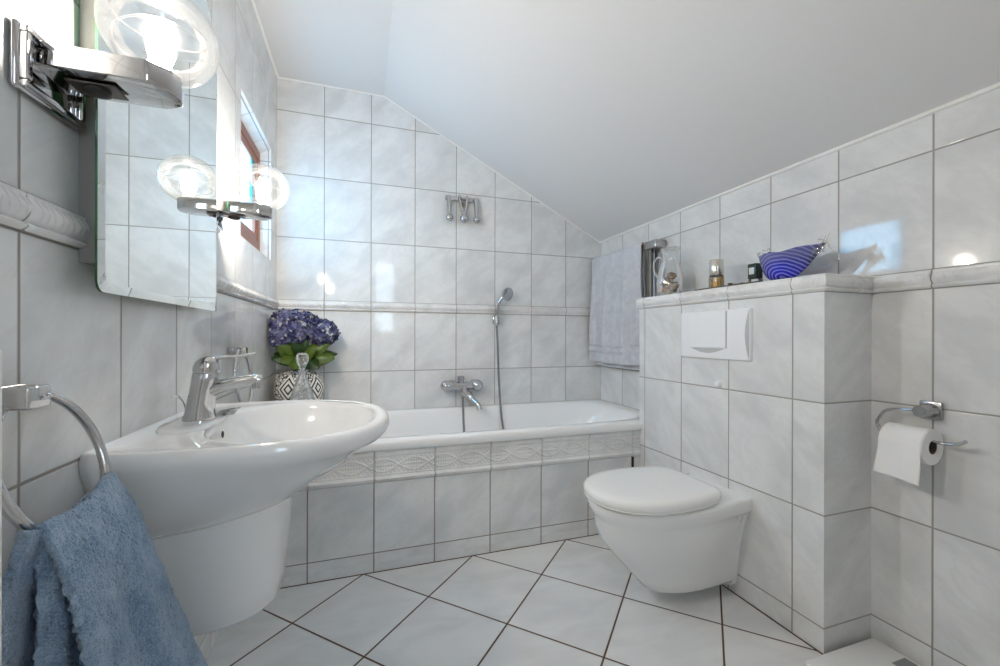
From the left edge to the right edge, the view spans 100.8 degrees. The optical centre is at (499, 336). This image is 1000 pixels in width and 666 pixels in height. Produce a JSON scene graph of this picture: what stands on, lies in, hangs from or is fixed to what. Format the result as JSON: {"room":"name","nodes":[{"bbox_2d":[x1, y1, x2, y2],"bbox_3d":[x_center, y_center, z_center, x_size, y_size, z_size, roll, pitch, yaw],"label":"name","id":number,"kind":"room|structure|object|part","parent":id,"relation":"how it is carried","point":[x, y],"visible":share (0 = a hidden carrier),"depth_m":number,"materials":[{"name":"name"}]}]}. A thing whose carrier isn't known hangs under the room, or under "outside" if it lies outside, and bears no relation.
{"room":"bathroom","nodes":[
{"label":"bathroom","id":0,"kind":"room"},
{"bbox_2d":[0,0,276,660],"bbox_3d":[-0.772,-0.216,0.793,0.075,2.391,3.050,0,0,-18],"label":"wall","id":1,"kind":"structure","parent":0,"point":[122,360],"depth_m":0.71,"materials":[{"name":"tile"}]},
{"bbox_2d":[2,384,111,529],"bbox_3d":[-0.608,0.168,0.558,0.089,0.212,0.205,0,0,-18],"label":"towel ring","id":2,"kind":"object","parent":1,"relation":"attached to","point":[15,397],"visible":0.67,"depth_m":0.52,"materials":[{"name":"silver metal"}]},
{"bbox_2d":[1,471,207,665],"bbox_3d":[-0.565,0.495,0.635,0.208,0.577,0.503,0,0,-18],"label":"towel","id":3,"kind":"object","parent":2,"relation":"hanging from","point":[90,585],"visible":0.99,"depth_m":0.54,"materials":[{"name":"blue fabric"}]},
{"bbox_2d":[8,0,219,130],"bbox_3d":[-0.564,-0.436,0.639,0.219,0.211,0.152,0,0,-18],"label":"wall lamp","id":4,"kind":"object","parent":1,"relation":"attached to","point":[59,78],"visible":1,"depth_m":0.62,"materials":[{"name":"silver metal"}]},
{"bbox_3d":[-0.663,-0.376,0.606,0.012,0.092,0.132,0,0,-18],"label":"wall plate","id":5,"kind":"part","parent":4,"relation":"part of","materials":[{"name":"silver metal"}]},
{"bbox_2d":[83,85,111,99],"bbox_3d":[-0.607,-0.368,0.625,0.032,0.006,0.032,0,0,-18],"label":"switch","id":6,"kind":"object","parent":4,"relation":"attached to","point":[104,92],"depth_m":0.62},
{"bbox_3d":[-0.583,-0.393,0.633,0.161,0.034,0.084,0,0,-18],"label":"arm","id":7,"kind":"part","parent":4,"relation":"part of","materials":[{"name":"silver metal"}]},
{"bbox_3d":[-0.532,-0.474,0.650,0.152,0.135,0.152,0,0,-18],"label":"globe","id":8,"kind":"part","parent":4,"relation":"part of","materials":[{"name":"clear glass"}]},
{"bbox_3d":[-0.532,-0.456,0.650,0.037,0.059,0.037,0,0,-18],"label":"bulb","id":9,"kind":"part","parent":4,"relation":"part of","materials":[{"name":"white glass"}]},
{"bbox_2d":[152,60,173,71],"bbox_3d":[-0.532,-0.419,0.650,0.033,0.015,0.033,0,0,-18],"label":"socket","id":10,"kind":"object","parent":4,"relation":"attached to","point":[166,64],"depth_m":0.64,"materials":[{"name":"beige ceramic"}]},
{"bbox_2d":[0,181,278,309],"bbox_3d":[-0.727,-0.172,0.808,0.018,0.055,3.050,0,0,-18],"label":"trim","id":11,"kind":"structure","parent":1,"relation":"attached to","point":[20,210],"depth_m":0.61,"materials":[{"name":"tile"}]},
{"bbox_2d":[79,0,216,310],"bbox_3d":[-0.751,-0.511,0.925,0.044,0.878,0.568,0,0,-18],"label":"wall mirror","id":12,"kind":"object","parent":1,"relation":"attached to","point":[148,175],"visible":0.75,"depth_m":0.82,"materials":[{"name":"silver glass"}]},
{"bbox_2d":[79,400,389,636],"bbox_3d":[-0.537,0.406,1.014,0.511,0.429,0.588,0,0,-18],"label":"washbasin","id":13,"kind":"object","parent":1,"relation":"attached to","point":[213,497],"visible":0.89,"depth_m":0.83,"materials":[{"name":"white ceramic"}]},
{"bbox_2d":[171,353,262,421],"bbox_3d":[-0.663,0.115,0.971,0.188,0.153,0.062,0,0,-18],"label":"tap","id":14,"kind":"object","parent":13,"relation":"on","point":[206,384],"visible":1,"depth_m":0.95,"materials":[{"name":"silver metal"}]},
{"bbox_3d":[-0.742,0.162,0.956,0.005,0.054,0.031,0,0,38],"label":"pop rod","id":15,"kind":"part","parent":14,"relation":"part of","materials":[{"name":"silver metal"}]},
{"bbox_3d":[-0.649,0.060,0.976,0.127,0.043,0.055,0,0,-18],"label":"lever","id":16,"kind":"part","parent":14,"relation":"part of","materials":[{"name":"silver metal"}]},
{"bbox_3d":[-0.637,0.121,0.980,0.133,0.060,0.047,0,0,-18],"label":"spout","id":17,"kind":"part","parent":14,"relation":"part of","materials":[{"name":"silver metal"}]},
{"bbox_2d":[216,407,240,414],"bbox_3d":[-0.666,0.183,1.015,0.052,0.017,0.038,0,0,-18],"label":"dish","id":18,"kind":"object","parent":13,"relation":"on","point":[230,411],"visible":1,"depth_m":1.00,"materials":[{"name":"silver metal"}]},
{"bbox_2d":[220,410,236,414],"bbox_3d":[-0.666,0.186,1.015,0.038,0.010,0.038,0,0,-18],"label":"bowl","id":19,"kind":"object","parent":18,"relation":"on","point":[225,412],"depth_m":1.00,"materials":[{"name":"silver"}]},
{"bbox_3d":[-0.536,0.301,1.014,0.511,0.210,0.588,0,0,-18],"label":"basin bowl","id":20,"kind":"part","parent":13,"relation":"part of","materials":[{"name":"white ceramic"}]},
{"bbox_2d":[227,347,252,401],"bbox_3d":[-0.923,0.146,1.462,0.062,0.216,0.213,0,0,-18],"label":"toothbrush holder","id":21,"kind":"object","parent":1,"relation":"attached to","point":[232,350],"visible":0.59,"depth_m":1.44,"materials":[{"name":"silver metal"}]},
{"bbox_2d":[241,121,259,250],"bbox_3d":[-1.141,-0.676,1.831,0.024,0.506,0.555,0,0,-18],"label":"window","id":22,"kind":"structure","parent":1,"relation":"in","point":[252,236],"depth_m":1.97,"materials":[{"name":"red wood"}]},
{"bbox_3d":[-1.141,-0.676,1.831,0.016,0.414,0.463,0,0,-18],"label":"sash","id":23,"kind":"part","parent":22,"relation":"part of","materials":[{"name":"red wood"}]},
{"bbox_3d":[-1.143,-0.676,1.831,0.004,0.356,0.405,0,0,-18],"label":"pane","id":24,"kind":"part","parent":22,"relation":"part of","materials":[{"name":"clear glass"}]},
{"bbox_2d":[217,163,289,232],"bbox_3d":[-0.784,-0.436,1.302,0.219,0.211,0.152,0,0,-18],"label":"wall lamp","id":25,"kind":"object","parent":1,"relation":"attached to","point":[249,209],"visible":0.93,"depth_m":1.30,"materials":[{"name":"glass"}]},
{"bbox_3d":[-0.883,-0.377,1.269,0.012,0.092,0.132,0,0,-18],"label":"wall plate","id":26,"kind":"part","parent":25,"relation":"part of","materials":[{"name":"silver metal"}]},
{"bbox_2d":[228,216,239,219],"bbox_3d":[-0.828,-0.368,1.287,0.032,0.006,0.032,0,0,-18],"label":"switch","id":27,"kind":"object","parent":25,"relation":"attached to","point":[230,217],"depth_m":1.28,"materials":[{"name":"black plastic"}]},
{"bbox_3d":[-0.803,-0.394,1.295,0.161,0.034,0.084,0,0,-18],"label":"arm","id":28,"kind":"part","parent":25,"relation":"part of","materials":[{"name":"silver metal"}]},
{"bbox_3d":[-0.752,-0.474,1.312,0.152,0.135,0.152,0,0,-18],"label":"globe","id":29,"kind":"part","parent":25,"relation":"part of","materials":[{"name":"clear glass"}]},
{"bbox_2d":[257,201,268,205],"bbox_3d":[-0.752,-0.420,1.312,0.033,0.015,0.033,0,0,-18],"label":"socket","id":30,"kind":"object","parent":25,"relation":"attached to","point":[264,203],"depth_m":1.30,"materials":[{"name":"white plastic"}]},
{"bbox_3d":[-0.752,-0.456,1.312,0.037,0.059,0.037,0,0,-18],"label":"bulb","id":31,"kind":"part","parent":25,"relation":"part of","materials":[{"name":"white glass"}]},
{"bbox_2d":[251,0,278,78],"bbox_3d":[-0.730,-1.407,0.805,0.016,0.016,3.048,0,0,-18],"label":"trim","id":32,"kind":"structure","parent":1,"relation":"attached to","point":[252,1],"depth_m":1.93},
{"bbox_2d":[247,78,599,409],"bbox_3d":[-0.282,-0.215,2.636,2.297,2.391,0.140,0,0,-18],"label":"wall","id":33,"kind":"structure","parent":0,"point":[362,218],"depth_m":2.48,"materials":[{"name":"tile"}]},
{"bbox_2d":[277,300,589,315],"bbox_3d":[-0.257,-0.171,2.560,2.017,0.055,0.018,0,0,-18],"label":"trim","id":34,"kind":"structure","parent":33,"relation":"attached to","point":[286,304],"depth_m":2.49,"materials":[{"name":"tile"}]},
{"bbox_2d":[279,77,599,241],"bbox_3d":[-0.256,-1.033,2.567,2.018,0.761,0.010,0,0,-18],"label":"trim","id":35,"kind":"structure","parent":33,"relation":"attached to","point":[279,77],"depth_m":2.52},
{"bbox_2d":[440,376,482,409],"bbox_3d":[-0.224,0.340,2.492,0.265,0.199,0.168,0,0,-18],"label":"mixer","id":36,"kind":"object","parent":33,"relation":"attached to","point":[463,387],"visible":1,"depth_m":2.49,"materials":[{"name":"silver metal"}]},
{"bbox_3d":[-0.317,0.296,2.483,0.083,0.062,0.063,0,0,-18],"label":"temperature lever","id":37,"kind":"part","parent":36,"relation":"part of","materials":[{"name":"silver metal"}]},
{"bbox_3d":[-0.238,0.262,2.512,0.044,0.043,0.044,0,0,-18],"label":"diverter knob","id":38,"kind":"part","parent":36,"relation":"part of","materials":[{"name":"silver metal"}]},
{"bbox_3d":[-0.173,0.370,2.494,0.157,0.139,0.059,0,0,26],"label":"spout","id":39,"kind":"part","parent":36,"relation":"part of","materials":[{"name":"silver metal"}]},
{"bbox_3d":[-0.143,0.301,2.544,0.080,0.072,0.080,0,0,-18],"label":"handle","id":40,"kind":"part","parent":36,"relation":"part of","materials":[{"name":"silver metal"}]},
{"bbox_2d":[445,195,479,223],"bbox_3d":[-0.227,-0.784,2.545,0.217,0.178,0.070,0,0,-18],"label":"hook rail","id":41,"kind":"object","parent":33,"relation":"attached to","point":[449,217],"visible":1,"depth_m":2.54,"materials":[{"name":"silver metal"}]},
{"bbox_3d":[-0.235,-0.851,2.571,0.213,0.028,0.011,0,0,-18],"label":"rail","id":42,"kind":"part","parent":41,"relation":"part of","materials":[{"name":"silver metal"}]},
{"bbox_2d":[462,287,512,431],"bbox_3d":[-0.048,0.254,2.506,0.320,1.119,0.221,0,0,-34],"label":"shower","id":43,"kind":"object","parent":33,"relation":"attached to","point":[507,293],"visible":0.63,"depth_m":2.58,"materials":[{"name":"silver metal"}]},
{"bbox_3d":[0.004,-0.164,2.591,0.073,0.202,0.028,0,0,16],"label":"handle","id":44,"kind":"part","parent":43,"relation":"part of","materials":[{"name":"silver metal"}]},
{"bbox_2d":[280,456,638,587],"bbox_3d":[-0.141,0.725,1.859,1.798,0.512,0.030,0,0,-18],"label":"wall","id":45,"kind":"structure","parent":0,"point":[337,532],"depth_m":1.79,"materials":[{"name":"tile"}]},
{"bbox_2d":[299,430,640,490],"bbox_3d":[-0.134,0.542,1.837,1.798,0.132,0.013,0,0,-18],"label":"trim","id":46,"kind":"structure","parent":45,"relation":"attached to","point":[414,463],"depth_m":1.84,"materials":[{"name":"tile"}]},
{"bbox_2d":[280,534,860,653],"bbox_3d":[0.109,0.980,1.452,2.017,0.003,0.901,0,0,-18],"label":"trim","id":47,"kind":"structure","parent":45,"relation":"attached to","point":[595,534],"depth_m":1.68,"materials":[{"name":"grey tile"}]},
{"bbox_2d":[206,535,821,665],"bbox_3d":[0.218,1.032,1.123,2.297,0.100,3.330,0,0,-18],"label":"floor","id":48,"kind":"structure","parent":0,"point":[572,602],"depth_m":1.42,"materials":[{"name":"tile"}]},
{"bbox_2d":[0,350,1,665],"bbox_3d":[-0.411,0.491,0.134,0.192,0.978,0.392,0,0,-18],"label":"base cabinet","id":49,"kind":"object","parent":48,"relation":"on","point":[0,350],"visible":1,"depth_m":0.33,"materials":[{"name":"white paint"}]},
{"bbox_2d":[355,399,641,452],"bbox_3d":[-0.002,0.638,2.260,1.715,0.414,0.747,0,0,-18],"label":"bathtub","id":50,"kind":"object","parent":48,"relation":"on","point":[436,426],"visible":0.31,"depth_m":2.44,"materials":[{"name":"white ceramic"}]},
{"bbox_2d":[804,637,920,665],"bbox_3d":[1.097,0.972,1.133,0.310,0.024,0.305,0,0,-18],"label":"bathroom scale","id":51,"kind":"object","parent":48,"relation":"on","point":[871,651],"visible":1,"depth_m":1.24,"materials":[{"name":"white glass"}]},
{"bbox_2d":[254,0,999,240],"bbox_3d":[0.223,-1.074,1.123,2.297,0.971,3.330,0,0,-18],"label":"ceiling","id":52,"kind":"structure","parent":0,"point":[616,116],"depth_m":1.61,"materials":[{"name":"white paint"}]},
{"bbox_2d":[639,291,871,653],"bbox_3d":[0.963,0.408,1.737,0.219,1.150,0.897,0,0,-18],"label":"wall","id":53,"kind":"structure","parent":0,"point":[786,429],"depth_m":1.39,"materials":[{"name":"tile"}]},
{"bbox_2d":[583,466,751,593],"bbox_3d":[0.597,0.748,1.561,0.582,0.410,0.380,0,0,-18],"label":"toilet","id":54,"kind":"object","parent":53,"relation":"attached to","point":[675,531],"visible":1,"depth_m":1.44,"materials":[{"name":"white ceramic"}]},
{"bbox_3d":[0.543,0.585,1.544,0.464,0.014,0.376,0,0,-18],"label":"seat","id":55,"kind":"part","parent":54,"relation":"part of","materials":[{"name":"white plastic"}]},
{"bbox_3d":[0.544,0.560,1.544,0.468,0.034,0.380,0,0,-18],"label":"lid","id":56,"kind":"part","parent":54,"relation":"part of","materials":[{"name":"white plastic"}]},
{"bbox_2d":[681,308,752,360],"bbox_3d":[0.859,-0.007,1.672,0.018,0.196,0.346,0,0,-18],"label":"flush plate","id":57,"kind":"object","parent":53,"relation":"attached to","point":[715,334],"visible":1,"depth_m":1.63,"materials":[{"name":"white plastic"}]},
{"bbox_2d":[714,381,721,387],"bbox_3d":[0.868,0.191,1.651,0.015,0.029,0.029,0,0,-18],"label":"plug","id":58,"kind":"object","parent":53,"relation":"attached to","point":[718,384],"visible":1,"depth_m":1.64,"materials":[{"name":"white plastic"}]},
{"bbox_2d":[635,273,873,308],"bbox_3d":[0.956,-0.168,1.734,0.237,0.055,0.934,0,0,-18],"label":"trim","id":59,"kind":"structure","parent":53,"relation":"attached to","point":[824,281],"depth_m":1.44,"materials":[{"name":"tile"}]},
{"bbox_3d":[0.962,-0.180,1.736,0.223,0.028,0.905,0,0,-18],"label":"trim","id":60,"kind":"structure","parent":53,"relation":"on","visible":0},
{"bbox_2d":[653,246,683,295],"bbox_3d":[0.853,-0.318,2.086,0.128,0.244,0.160,0,0,5],"label":"glass jug","id":61,"kind":"object","parent":60,"relation":"on","point":[659,275],"visible":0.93,"depth_m":2.04,"materials":[{"name":"clear glass"}]},
{"bbox_2d":[661,277,668,284],"bbox_3d":[0.829,-0.279,2.077,0.006,0.043,0.076,0,0,-12],"label":"seashell","id":62,"kind":"object","parent":61,"relation":"in","point":[665,280],"visible":0.98,"depth_m":2.07,"materials":[{"name":"white"}]},
{"bbox_2d":[664,289,672,294],"bbox_3d":[0.830,-0.217,2.045,0.029,0.039,0.046,0,0,-36],"label":"seashell","id":63,"kind":"object","parent":61,"relation":"in","point":[667,291],"visible":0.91,"depth_m":2.03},
{"bbox_2d":[668,283,675,289],"bbox_3d":[0.844,-0.244,2.028,0.042,0.037,0.029,0,0,18],"label":"seashell","id":64,"kind":"object","parent":61,"relation":"in","point":[671,286],"visible":1,"depth_m":2.02,"materials":[{"name":"beige"}]},
{"bbox_2d":[667,272,676,279],"bbox_3d":[0.855,-0.301,2.054,0.046,0.038,0.030,0,0,8],"label":"seashell","id":65,"kind":"object","parent":61,"relation":"in","point":[671,275],"visible":1,"depth_m":2.04,"materials":[{"name":"brown"}]},
{"bbox_2d":[694,281,762,290],"bbox_3d":[0.965,-0.202,1.712,0.110,0.012,0.310,0,0,-18],"label":"tray","id":66,"kind":"object","parent":60,"relation":"on","point":[752,281],"visible":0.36,"depth_m":1.66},
{"bbox_2d":[709,259,723,287],"bbox_3d":[0.928,-0.266,1.774,0.056,0.126,0.056,0,0,-18],"label":"perfume bottle","id":67,"kind":"object","parent":66,"relation":"on","point":[716,266],"visible":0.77,"depth_m":1.76,"materials":[{"name":"clear glass"}]},
{"bbox_2d":[748,263,762,281],"bbox_3d":[1.000,-0.243,1.621,0.037,0.082,0.038,0,0,-18],"label":"dark flacon","id":68,"kind":"object","parent":66,"relation":"on","point":[755,273],"visible":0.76,"depth_m":1.61,"materials":[{"name":"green glass"}]},
{"bbox_2d":[757,234,838,279],"bbox_3d":[1.042,-0.268,1.458,0.137,0.145,0.270,0,0,-18],"label":"glass bowl","id":69,"kind":"object","parent":60,"relation":"on","point":[789,263],"visible":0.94,"depth_m":1.45,"materials":[{"name":"blue glass"}]},
{"bbox_2d":[600,88,999,665],"bbox_3d":[1.244,0.164,1.463,0.140,1.640,3.050,0,0,-18],"label":"wall","id":70,"kind":"structure","parent":0,"point":[921,194],"depth_m":1.24,"materials":[{"name":"tile"}]},
{"bbox_2d":[642,239,666,296],"bbox_3d":[0.770,-0.232,2.548,0.074,0.590,0.652,0,0,-18],"label":"towel rail","id":71,"kind":"object","parent":70,"relation":"attached to","point":[655,245],"visible":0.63,"depth_m":2.30,"materials":[{"name":"silver metal"}]},
{"bbox_2d":[589,242,644,369],"bbox_3d":[0.720,-0.167,2.582,0.090,0.734,0.539,0,0,-18],"label":"towel","id":72,"kind":"object","parent":71,"relation":"hanging from","point":[618,277],"visible":0.96,"depth_m":2.55,"materials":[{"name":"white fabric"}]},
{"bbox_3d":[0.875,-0.214,2.296,0.033,0.555,0.073,0,0,-18],"label":"upright plate","id":73,"kind":"part","parent":71,"relation":"part of","materials":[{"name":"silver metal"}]},
{"bbox_2d":[599,82,999,242],"bbox_3d":[1.177,-0.654,1.440,0.015,0.015,3.049,0,0,-18],"label":"trim","id":74,"kind":"structure","parent":70,"relation":"attached to","point":[997,85],"depth_m":1.42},
{"bbox_2d":[875,400,967,445],"bbox_3d":[1.222,0.244,1.198,0.066,0.113,0.210,0,0,-18],"label":"toilet paper holder","id":75,"kind":"object","parent":70,"relation":"attached to","point":[932,410],"visible":0.85,"depth_m":1.18,"materials":[{"name":"silver metal"}]},
{"bbox_2d":[873,422,943,485],"bbox_3d":[1.194,0.338,1.212,0.108,0.156,0.110,0,0,-18],"label":"toilet paper roll","id":76,"kind":"object","parent":75,"relation":"hanging from","point":[901,448],"visible":1,"depth_m":1.18,"materials":[{"name":"white paper"}]},
{"bbox_2d":[872,261,999,292],"bbox_3d":[1.168,-0.167,1.438,0.018,0.055,3.050,0,0,-18],"label":"trim","id":77,"kind":"structure","parent":70,"relation":"attached to","point":[984,273],"depth_m":1.18,"materials":[{"name":"tile"}]},
{"bbox_3d":[-0.972,0.708,1.977,0.296,0.542,0.678,0,0,-18],"label":"wall ledge","id":78,"kind":"object","parent":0,"visible":0},
{"bbox_2d":[273,368,324,400],"bbox_3d":[-1.041,0.296,2.147,0.240,0.281,0.240,0,0,-18],"label":"vase","id":79,"kind":"object","parent":78,"relation":"on","point":[284,383],"visible":0.46,"depth_m":2.06,"materials":[{"name":"ceramic"}]},
{"bbox_2d":[268,308,340,369],"bbox_3d":[-1.002,0.081,2.153,0.327,0.452,0.244,0,0,-18],"label":"hydrangea bouquet","id":80,"kind":"object","parent":79,"relation":"in","point":[291,332],"visible":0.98,"depth_m":2.09,"materials":[{"name":"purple plant"}]},
{"bbox_2d":[290,353,314,399],"bbox_3d":[-0.953,0.258,1.992,0.123,0.358,0.123,0,0,5],"label":"glass decanter","id":81,"kind":"object","parent":78,"relation":"on","point":[307,384],"visible":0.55,"depth_m":1.99,"materials":[{"name":"clear glass"}]}
]}

